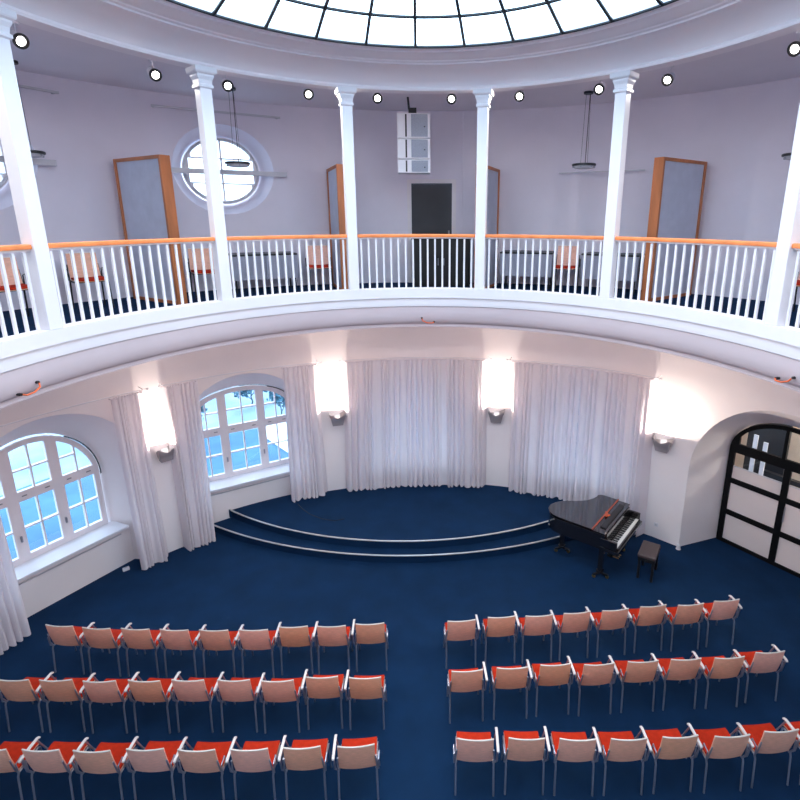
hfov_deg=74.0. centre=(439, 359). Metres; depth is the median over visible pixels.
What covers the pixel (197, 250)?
chair
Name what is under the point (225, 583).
floor
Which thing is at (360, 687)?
chair
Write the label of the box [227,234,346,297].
balustrade
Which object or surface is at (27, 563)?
window
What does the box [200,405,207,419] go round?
bare tree
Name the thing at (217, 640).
chair
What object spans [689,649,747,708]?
chair
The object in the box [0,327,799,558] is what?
wall
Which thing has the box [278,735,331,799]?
chair
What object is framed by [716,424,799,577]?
door
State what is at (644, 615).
chair
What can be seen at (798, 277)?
chair
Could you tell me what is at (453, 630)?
chair
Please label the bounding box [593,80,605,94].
ceiling spotlight
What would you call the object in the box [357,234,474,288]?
balustrade
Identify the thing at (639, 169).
wall rail
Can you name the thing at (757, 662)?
chair
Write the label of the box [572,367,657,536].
curtain
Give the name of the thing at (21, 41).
ceiling spotlight
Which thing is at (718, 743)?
chair
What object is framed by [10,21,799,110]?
ceiling
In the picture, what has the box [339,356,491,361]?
curtain rod
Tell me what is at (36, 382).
hook
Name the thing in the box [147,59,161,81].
ceiling spotlight
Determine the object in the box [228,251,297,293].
folding table
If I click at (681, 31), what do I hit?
trim
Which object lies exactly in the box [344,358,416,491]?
curtain
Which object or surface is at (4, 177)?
window
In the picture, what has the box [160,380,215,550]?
curtain
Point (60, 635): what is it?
chair
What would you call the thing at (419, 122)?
grille
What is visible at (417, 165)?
grille
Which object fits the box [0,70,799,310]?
wall
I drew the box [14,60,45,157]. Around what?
pendant lamp
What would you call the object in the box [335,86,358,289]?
column
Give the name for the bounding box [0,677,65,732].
chair
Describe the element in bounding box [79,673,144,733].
chair
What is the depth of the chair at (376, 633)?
7.46 m
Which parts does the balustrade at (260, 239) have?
under rail, handrail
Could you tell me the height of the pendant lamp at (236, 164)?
1.225 m
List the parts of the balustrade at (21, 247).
under rail, handrail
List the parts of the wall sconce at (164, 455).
plate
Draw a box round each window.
[0,139,7,188]
[0,435,128,581]
[166,0,678,48]
[182,137,259,203]
[200,385,289,492]
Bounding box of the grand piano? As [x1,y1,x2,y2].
[548,495,641,578]
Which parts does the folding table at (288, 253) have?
panel, panel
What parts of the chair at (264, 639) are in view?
armrest, leg, backrest, leg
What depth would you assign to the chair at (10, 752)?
5.84 m
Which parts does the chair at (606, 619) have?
leg, backrest, leg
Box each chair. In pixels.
[0,257,29,316]
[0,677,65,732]
[0,741,42,799]
[18,736,91,799]
[35,672,103,732]
[45,624,103,674]
[65,252,114,307]
[69,737,137,799]
[79,622,137,676]
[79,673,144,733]
[117,623,173,677]
[122,736,186,799]
[124,672,185,733]
[156,624,209,677]
[167,671,225,732]
[173,737,233,799]
[188,248,214,298]
[195,624,245,677]
[213,672,266,732]
[225,736,285,799]
[235,624,280,677]
[256,672,306,733]
[275,622,317,674]
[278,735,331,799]
[301,669,346,729]
[305,245,333,290]
[313,621,352,674]
[332,734,379,799]
[344,670,386,729]
[351,619,387,671]
[443,614,479,668]
[447,661,487,723]
[453,727,499,796]
[481,611,519,664]
[489,659,532,719]
[501,726,550,795]
[516,610,556,663]
[528,656,575,716]
[548,727,601,796]
[550,606,593,660]
[551,245,580,290]
[569,655,618,716]
[586,604,631,657]
[593,726,651,795]
[609,653,661,712]
[622,600,669,653]
[642,723,702,793]
[649,651,704,710]
[657,599,706,651]
[685,722,753,793]
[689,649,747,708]
[691,595,742,646]
[733,644,787,702]
[735,717,799,787]
[780,721,799,784]
[793,272,799,310]
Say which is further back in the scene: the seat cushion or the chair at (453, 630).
the seat cushion
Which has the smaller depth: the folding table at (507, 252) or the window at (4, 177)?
the window at (4, 177)
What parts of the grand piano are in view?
leg, lid, leg, lid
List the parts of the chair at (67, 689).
armrest, leg, backrest, leg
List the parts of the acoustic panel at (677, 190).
frame post, frame, frame, frame post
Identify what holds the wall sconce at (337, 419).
attached to the wall at (702, 406)
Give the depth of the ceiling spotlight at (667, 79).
7.37 m
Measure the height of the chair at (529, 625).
0.830 m
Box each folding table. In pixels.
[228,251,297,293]
[500,250,553,288]
[580,252,644,294]
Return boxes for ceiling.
[2,326,789,406]
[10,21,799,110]
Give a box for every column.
[0,6,62,329]
[185,64,232,300]
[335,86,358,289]
[473,88,493,288]
[599,70,638,297]
[764,104,799,325]
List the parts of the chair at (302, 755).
armrest, leg, backrest, leg, leg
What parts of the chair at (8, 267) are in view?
backrest, leg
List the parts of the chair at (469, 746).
leg, backrest, leg, armrest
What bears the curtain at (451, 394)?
hanging from the curtain rod at (488, 356)
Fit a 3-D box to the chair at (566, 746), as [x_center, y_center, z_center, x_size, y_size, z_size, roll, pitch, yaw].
[1.522,4.476,6.047,0.507,0.830,0.441,0,15,1]
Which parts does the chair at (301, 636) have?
armrest, leg, backrest, leg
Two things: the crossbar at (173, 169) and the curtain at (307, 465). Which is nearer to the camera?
the crossbar at (173, 169)
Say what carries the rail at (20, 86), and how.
attached to the wall at (742, 134)
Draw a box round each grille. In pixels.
[411,114,427,136]
[411,140,427,157]
[412,160,427,171]
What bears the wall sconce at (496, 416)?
attached to the wall at (702, 406)
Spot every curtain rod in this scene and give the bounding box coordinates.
[0,386,148,426]
[158,360,321,386]
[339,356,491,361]
[506,357,661,379]
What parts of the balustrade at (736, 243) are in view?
under rail, handrail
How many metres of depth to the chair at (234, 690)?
6.58 m
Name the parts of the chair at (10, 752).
backrest, leg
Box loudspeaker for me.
[397,97,429,173]
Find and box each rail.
[19,84,58,93]
[151,104,279,118]
[559,169,644,173]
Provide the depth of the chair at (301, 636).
7.42 m
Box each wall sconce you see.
[154,445,173,462]
[328,410,345,425]
[488,408,504,422]
[652,433,673,453]
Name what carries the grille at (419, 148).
attached to the loudspeaker
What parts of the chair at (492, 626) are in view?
leg, backrest, armrest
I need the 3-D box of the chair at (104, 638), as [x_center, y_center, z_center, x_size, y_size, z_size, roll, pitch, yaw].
[-4.752,4.060,7.604,0.507,0.830,0.441,1,15,2]
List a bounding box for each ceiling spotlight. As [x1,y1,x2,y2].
[10,21,29,49]
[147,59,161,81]
[221,75,233,91]
[303,87,313,99]
[373,93,382,103]
[447,94,455,103]
[514,90,524,101]
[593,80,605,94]
[661,66,675,85]
[787,30,799,56]
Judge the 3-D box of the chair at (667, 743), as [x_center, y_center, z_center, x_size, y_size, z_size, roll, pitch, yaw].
[2.637,4.468,6.079,0.507,0.830,0.441,-1,15,-3]
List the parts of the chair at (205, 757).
armrest, leg, backrest, leg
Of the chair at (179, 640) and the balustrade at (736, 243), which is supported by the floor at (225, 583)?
the chair at (179, 640)
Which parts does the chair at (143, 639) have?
armrest, leg, backrest, leg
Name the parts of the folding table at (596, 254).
panel, panel, leg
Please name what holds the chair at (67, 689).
on the floor at (225, 583)
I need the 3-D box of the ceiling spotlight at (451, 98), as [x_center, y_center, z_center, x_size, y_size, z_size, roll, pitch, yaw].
[0.196,-4.277,8.588,0.160,0.272,0.205,1,15,4]
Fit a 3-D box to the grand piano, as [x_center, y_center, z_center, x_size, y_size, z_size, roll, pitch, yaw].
[2.911,3.296,10.104,1.448,1.008,1.304,11,19,36]
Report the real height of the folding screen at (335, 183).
2.250 m
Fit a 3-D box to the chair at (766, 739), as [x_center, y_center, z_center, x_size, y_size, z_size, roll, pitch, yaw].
[3.784,4.451,6.143,0.507,0.830,0.441,-1,15,-4]
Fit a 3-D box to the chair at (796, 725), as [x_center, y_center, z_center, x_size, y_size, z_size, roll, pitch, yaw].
[4.346,4.439,6.185,0.507,0.830,0.441,-2,15,-7]
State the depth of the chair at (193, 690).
6.58 m
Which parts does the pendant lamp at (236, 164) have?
cord, lamp shade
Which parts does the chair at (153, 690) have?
armrest, leg, backrest, leg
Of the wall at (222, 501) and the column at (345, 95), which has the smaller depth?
the column at (345, 95)
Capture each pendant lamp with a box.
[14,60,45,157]
[224,87,249,167]
[572,91,595,168]
[781,152,791,159]
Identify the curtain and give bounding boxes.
[0,516,30,654]
[108,391,167,569]
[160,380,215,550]
[281,363,327,502]
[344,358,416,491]
[415,358,486,487]
[508,361,580,500]
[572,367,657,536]
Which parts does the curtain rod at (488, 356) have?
rod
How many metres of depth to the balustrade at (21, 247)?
5.05 m
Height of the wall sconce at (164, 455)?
0.305 m
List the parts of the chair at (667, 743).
leg, backrest, leg, armrest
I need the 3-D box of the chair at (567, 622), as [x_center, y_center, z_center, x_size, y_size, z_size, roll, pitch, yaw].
[1.968,3.983,7.894,0.507,0.830,0.441,-2,15,-6]
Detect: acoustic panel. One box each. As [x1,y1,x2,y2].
[113,154,187,304]
[641,157,706,301]
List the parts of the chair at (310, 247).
backrest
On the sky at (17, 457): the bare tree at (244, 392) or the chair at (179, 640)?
the bare tree at (244, 392)
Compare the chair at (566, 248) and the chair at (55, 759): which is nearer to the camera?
the chair at (55, 759)
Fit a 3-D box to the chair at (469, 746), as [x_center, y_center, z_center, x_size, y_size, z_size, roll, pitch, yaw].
[0.407,4.476,6.047,0.507,0.830,0.441,0,15,1]
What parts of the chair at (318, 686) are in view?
armrest, leg, backrest, leg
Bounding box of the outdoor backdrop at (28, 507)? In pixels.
[0,411,577,558]
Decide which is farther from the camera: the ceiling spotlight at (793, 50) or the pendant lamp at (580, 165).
the pendant lamp at (580, 165)
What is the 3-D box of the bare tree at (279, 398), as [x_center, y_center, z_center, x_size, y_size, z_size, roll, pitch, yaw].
[-5.586,1.436,18.727,0.747,1.160,0.971,5,16,19]
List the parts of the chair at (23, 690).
leg, backrest, leg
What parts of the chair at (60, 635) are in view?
leg, backrest, leg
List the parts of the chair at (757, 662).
leg, backrest, leg, armrest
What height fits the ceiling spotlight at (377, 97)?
0.272 m
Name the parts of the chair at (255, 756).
armrest, leg, backrest, leg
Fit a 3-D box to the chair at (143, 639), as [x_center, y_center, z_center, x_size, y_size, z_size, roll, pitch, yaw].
[-4.208,4.063,7.591,0.507,0.830,0.441,1,15,2]
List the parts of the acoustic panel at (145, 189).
frame post, frame, frame, frame post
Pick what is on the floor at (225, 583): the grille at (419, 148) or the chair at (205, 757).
the chair at (205, 757)
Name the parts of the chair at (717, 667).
leg, backrest, leg, armrest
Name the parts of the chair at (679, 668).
leg, backrest, leg, armrest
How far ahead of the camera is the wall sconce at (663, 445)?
10.18 m
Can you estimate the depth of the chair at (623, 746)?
5.87 m
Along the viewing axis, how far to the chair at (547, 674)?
6.81 m
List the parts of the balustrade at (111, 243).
under rail, handrail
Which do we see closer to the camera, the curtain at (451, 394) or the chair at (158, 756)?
the chair at (158, 756)
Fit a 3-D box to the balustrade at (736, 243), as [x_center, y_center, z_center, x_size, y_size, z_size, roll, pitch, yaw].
[3.058,-1.055,6.538,0.232,0.842,2.191,-9,17,-30]
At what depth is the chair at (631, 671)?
6.86 m
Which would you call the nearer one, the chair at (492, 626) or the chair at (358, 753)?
the chair at (358, 753)
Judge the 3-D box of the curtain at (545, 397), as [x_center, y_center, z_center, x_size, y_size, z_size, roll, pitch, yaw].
[2.173,1.561,11.283,1.461,3.027,0.238,7,17,26]
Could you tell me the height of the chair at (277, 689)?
0.830 m
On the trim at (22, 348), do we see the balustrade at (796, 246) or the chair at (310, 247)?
the balustrade at (796, 246)
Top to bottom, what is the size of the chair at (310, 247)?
0.830 m
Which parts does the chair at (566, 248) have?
backrest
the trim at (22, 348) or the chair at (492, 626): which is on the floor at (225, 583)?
the chair at (492, 626)
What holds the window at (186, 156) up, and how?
in the wall at (742, 134)
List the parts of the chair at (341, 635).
armrest, leg, backrest, leg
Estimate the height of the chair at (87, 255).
0.830 m
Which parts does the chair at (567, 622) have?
leg, backrest, leg, armrest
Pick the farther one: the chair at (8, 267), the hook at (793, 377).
the chair at (8, 267)
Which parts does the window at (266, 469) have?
sill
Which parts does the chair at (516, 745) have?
leg, leg, backrest, leg, armrest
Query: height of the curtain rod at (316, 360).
0.044 m
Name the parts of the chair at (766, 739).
leg, backrest, leg, armrest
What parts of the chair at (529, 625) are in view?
leg, backrest, leg, armrest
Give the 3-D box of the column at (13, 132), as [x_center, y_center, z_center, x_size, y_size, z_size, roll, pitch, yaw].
[-3.995,-1.716,5.065,0.270,2.897,0.270,4,15,13]
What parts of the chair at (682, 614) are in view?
leg, backrest, leg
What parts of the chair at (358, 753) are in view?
armrest, leg, backrest, leg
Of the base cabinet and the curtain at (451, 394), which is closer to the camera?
the base cabinet
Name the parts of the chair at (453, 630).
backrest, armrest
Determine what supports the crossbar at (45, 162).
attached to the wall at (742, 134)
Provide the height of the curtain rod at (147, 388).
0.044 m
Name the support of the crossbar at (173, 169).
attached to the wall at (742, 134)
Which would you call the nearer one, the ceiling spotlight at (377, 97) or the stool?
the ceiling spotlight at (377, 97)
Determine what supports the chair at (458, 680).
on the floor at (225, 583)
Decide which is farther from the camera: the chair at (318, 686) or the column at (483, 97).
the column at (483, 97)
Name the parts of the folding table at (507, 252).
panel, panel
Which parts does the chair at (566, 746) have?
leg, backrest, leg, armrest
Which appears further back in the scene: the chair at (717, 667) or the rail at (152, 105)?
the rail at (152, 105)
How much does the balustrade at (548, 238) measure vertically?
0.842 m
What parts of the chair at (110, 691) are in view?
armrest, leg, backrest, leg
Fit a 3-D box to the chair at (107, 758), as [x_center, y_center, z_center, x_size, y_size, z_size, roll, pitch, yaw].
[-3.716,4.510,5.921,0.507,0.830,0.441,0,15,0]
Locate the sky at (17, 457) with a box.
[0,386,579,495]
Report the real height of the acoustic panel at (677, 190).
2.250 m
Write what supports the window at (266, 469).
in the wall at (222, 501)
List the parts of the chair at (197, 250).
leg, leg, backrest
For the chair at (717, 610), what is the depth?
7.93 m
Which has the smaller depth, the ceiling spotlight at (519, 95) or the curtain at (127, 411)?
the ceiling spotlight at (519, 95)
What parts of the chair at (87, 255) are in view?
leg, backrest, leg, leg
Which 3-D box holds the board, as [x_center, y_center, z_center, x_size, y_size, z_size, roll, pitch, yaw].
[6.707,2.095,11.138,0.040,1.000,0.280,-11,18,-35]
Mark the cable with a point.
(298, 504)
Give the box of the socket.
[122,566,129,571]
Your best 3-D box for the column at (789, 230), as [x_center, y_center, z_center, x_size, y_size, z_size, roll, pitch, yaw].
[3.585,-1.770,5.269,0.270,2.897,0.270,-4,16,-16]
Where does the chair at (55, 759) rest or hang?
on the floor at (225, 583)
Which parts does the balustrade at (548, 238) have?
handrail, under rail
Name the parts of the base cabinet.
door, door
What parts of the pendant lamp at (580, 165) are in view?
lamp shade, cord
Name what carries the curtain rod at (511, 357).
attached to the wall at (702, 406)
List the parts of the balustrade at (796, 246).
handrail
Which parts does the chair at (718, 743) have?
leg, backrest, leg, armrest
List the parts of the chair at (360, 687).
armrest, leg, backrest, leg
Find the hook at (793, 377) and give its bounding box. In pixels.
[774,376,795,382]
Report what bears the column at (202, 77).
on the trim at (22, 348)
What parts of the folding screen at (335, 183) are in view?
frame post, frame, panel, frame post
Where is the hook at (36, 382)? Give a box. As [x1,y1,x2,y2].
[16,381,40,395]
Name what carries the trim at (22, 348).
attached to the wall at (742, 134)
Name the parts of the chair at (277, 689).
armrest, leg, backrest, leg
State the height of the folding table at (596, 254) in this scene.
0.703 m
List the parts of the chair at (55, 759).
armrest, leg, arm post, backrest, leg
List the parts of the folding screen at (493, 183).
frame post, panel, frame, frame post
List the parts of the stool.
leg, leg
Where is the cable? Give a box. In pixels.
[298,504,342,520]
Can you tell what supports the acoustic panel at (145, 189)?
on the floor at (6, 314)
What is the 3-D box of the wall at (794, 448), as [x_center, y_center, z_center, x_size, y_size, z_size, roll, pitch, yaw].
[7.507,2.183,10.304,2.760,3.060,3.920,-11,18,-35]
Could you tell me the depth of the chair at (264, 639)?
7.37 m
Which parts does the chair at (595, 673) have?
leg, backrest, leg, armrest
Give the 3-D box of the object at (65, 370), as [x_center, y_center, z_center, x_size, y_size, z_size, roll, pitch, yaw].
[-0.177,0.445,4.445,8.309,0.355,9.222,0,15,0]
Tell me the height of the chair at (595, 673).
0.830 m
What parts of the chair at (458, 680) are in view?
leg, backrest, leg, armrest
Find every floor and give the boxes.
[0,282,799,337]
[0,532,799,799]
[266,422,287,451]
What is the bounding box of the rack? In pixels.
[743,423,799,487]
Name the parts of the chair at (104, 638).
armrest, leg, backrest, leg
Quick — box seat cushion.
[638,540,660,561]
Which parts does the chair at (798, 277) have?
leg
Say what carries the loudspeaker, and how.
hanging from the ceiling at (48, 53)
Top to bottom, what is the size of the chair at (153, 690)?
0.830 m
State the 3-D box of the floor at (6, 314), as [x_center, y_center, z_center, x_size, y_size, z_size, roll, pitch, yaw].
[-0.177,0.215,4.383,14.540,0.001,14.540,0,15,0]
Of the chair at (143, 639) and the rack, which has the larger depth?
the rack
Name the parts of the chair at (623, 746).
leg, backrest, leg, armrest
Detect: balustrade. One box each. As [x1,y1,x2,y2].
[0,244,40,337]
[48,237,216,324]
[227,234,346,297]
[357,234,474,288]
[485,234,603,295]
[614,236,776,320]
[785,243,799,328]
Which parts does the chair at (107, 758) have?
armrest, leg, arm post, backrest, leg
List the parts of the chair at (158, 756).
armrest, leg, backrest, leg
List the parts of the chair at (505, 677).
leg, leg, backrest, leg, armrest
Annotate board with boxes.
[749,434,768,474]
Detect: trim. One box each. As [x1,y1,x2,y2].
[0,0,799,93]
[0,287,799,370]
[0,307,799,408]
[462,110,476,281]
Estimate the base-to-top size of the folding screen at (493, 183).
2.250 m
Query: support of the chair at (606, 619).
on the floor at (225, 583)
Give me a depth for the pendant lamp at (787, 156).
7.70 m
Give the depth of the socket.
9.76 m
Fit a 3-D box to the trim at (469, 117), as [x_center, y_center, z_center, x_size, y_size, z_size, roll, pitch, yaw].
[0.604,-3.280,10.894,0.280,3.380,0.060,2,15,6]
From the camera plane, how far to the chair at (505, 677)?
6.75 m
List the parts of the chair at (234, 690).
armrest, leg, backrest, leg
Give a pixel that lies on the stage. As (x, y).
(442, 523)
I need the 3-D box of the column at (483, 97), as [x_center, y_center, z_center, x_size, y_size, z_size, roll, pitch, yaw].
[0.646,-2.534,8.125,0.270,2.897,0.270,4,15,13]
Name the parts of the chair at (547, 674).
leg, backrest, leg, armrest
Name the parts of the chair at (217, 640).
armrest, leg, backrest, leg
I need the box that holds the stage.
[214,484,572,562]
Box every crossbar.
[0,156,56,165]
[171,167,286,176]
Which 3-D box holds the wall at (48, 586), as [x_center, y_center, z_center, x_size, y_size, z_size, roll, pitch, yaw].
[-6.532,3.705,9.114,0.305,0.735,2.320,8,17,29]
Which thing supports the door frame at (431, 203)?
in the wall at (742, 134)
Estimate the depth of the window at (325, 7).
6.17 m
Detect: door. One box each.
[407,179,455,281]
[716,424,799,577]
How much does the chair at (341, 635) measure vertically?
0.830 m
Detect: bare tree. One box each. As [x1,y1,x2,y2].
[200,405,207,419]
[232,384,269,406]
[266,391,284,414]
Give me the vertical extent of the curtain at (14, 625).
3.382 m
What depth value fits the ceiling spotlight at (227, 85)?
7.69 m
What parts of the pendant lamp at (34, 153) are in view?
lamp shade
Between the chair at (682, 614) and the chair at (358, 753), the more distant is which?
the chair at (682, 614)
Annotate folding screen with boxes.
[326,164,347,289]
[474,166,499,287]
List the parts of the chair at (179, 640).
armrest, leg, backrest, leg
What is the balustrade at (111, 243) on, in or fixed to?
on the trim at (22, 348)
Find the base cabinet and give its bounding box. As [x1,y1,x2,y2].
[411,238,470,285]
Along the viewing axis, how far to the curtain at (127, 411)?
9.41 m
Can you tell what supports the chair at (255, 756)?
on the floor at (225, 583)
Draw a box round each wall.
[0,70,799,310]
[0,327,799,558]
[18,528,133,617]
[210,473,290,522]
[734,426,799,488]
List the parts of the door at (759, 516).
frosted pane, frosted pane, frosted pane, frosted pane, frosted pane, frosted pane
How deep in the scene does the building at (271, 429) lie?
17.10 m
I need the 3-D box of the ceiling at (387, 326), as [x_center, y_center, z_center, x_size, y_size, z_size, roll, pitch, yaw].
[-0.177,0.602,4.487,14.040,0.001,14.040,0,15,0]
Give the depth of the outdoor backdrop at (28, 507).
13.31 m
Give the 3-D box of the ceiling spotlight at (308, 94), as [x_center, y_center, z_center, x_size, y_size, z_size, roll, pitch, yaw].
[-2.058,-4.190,8.263,0.160,0.272,0.205,-6,16,-20]
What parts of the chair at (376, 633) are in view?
armrest, leg, backrest, leg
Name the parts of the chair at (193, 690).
armrest, leg, backrest, leg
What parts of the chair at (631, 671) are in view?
leg, backrest, leg, armrest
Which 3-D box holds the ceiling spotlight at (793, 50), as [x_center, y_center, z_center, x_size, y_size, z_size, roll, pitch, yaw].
[4.092,-3.593,6.031,0.205,0.272,0.160,-9,17,-30]
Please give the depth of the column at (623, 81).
7.09 m
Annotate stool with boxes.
[636,540,660,582]
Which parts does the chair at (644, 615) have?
leg, backrest, leg, armrest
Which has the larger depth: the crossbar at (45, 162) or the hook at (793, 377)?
the crossbar at (45, 162)
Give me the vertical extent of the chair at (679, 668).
0.830 m

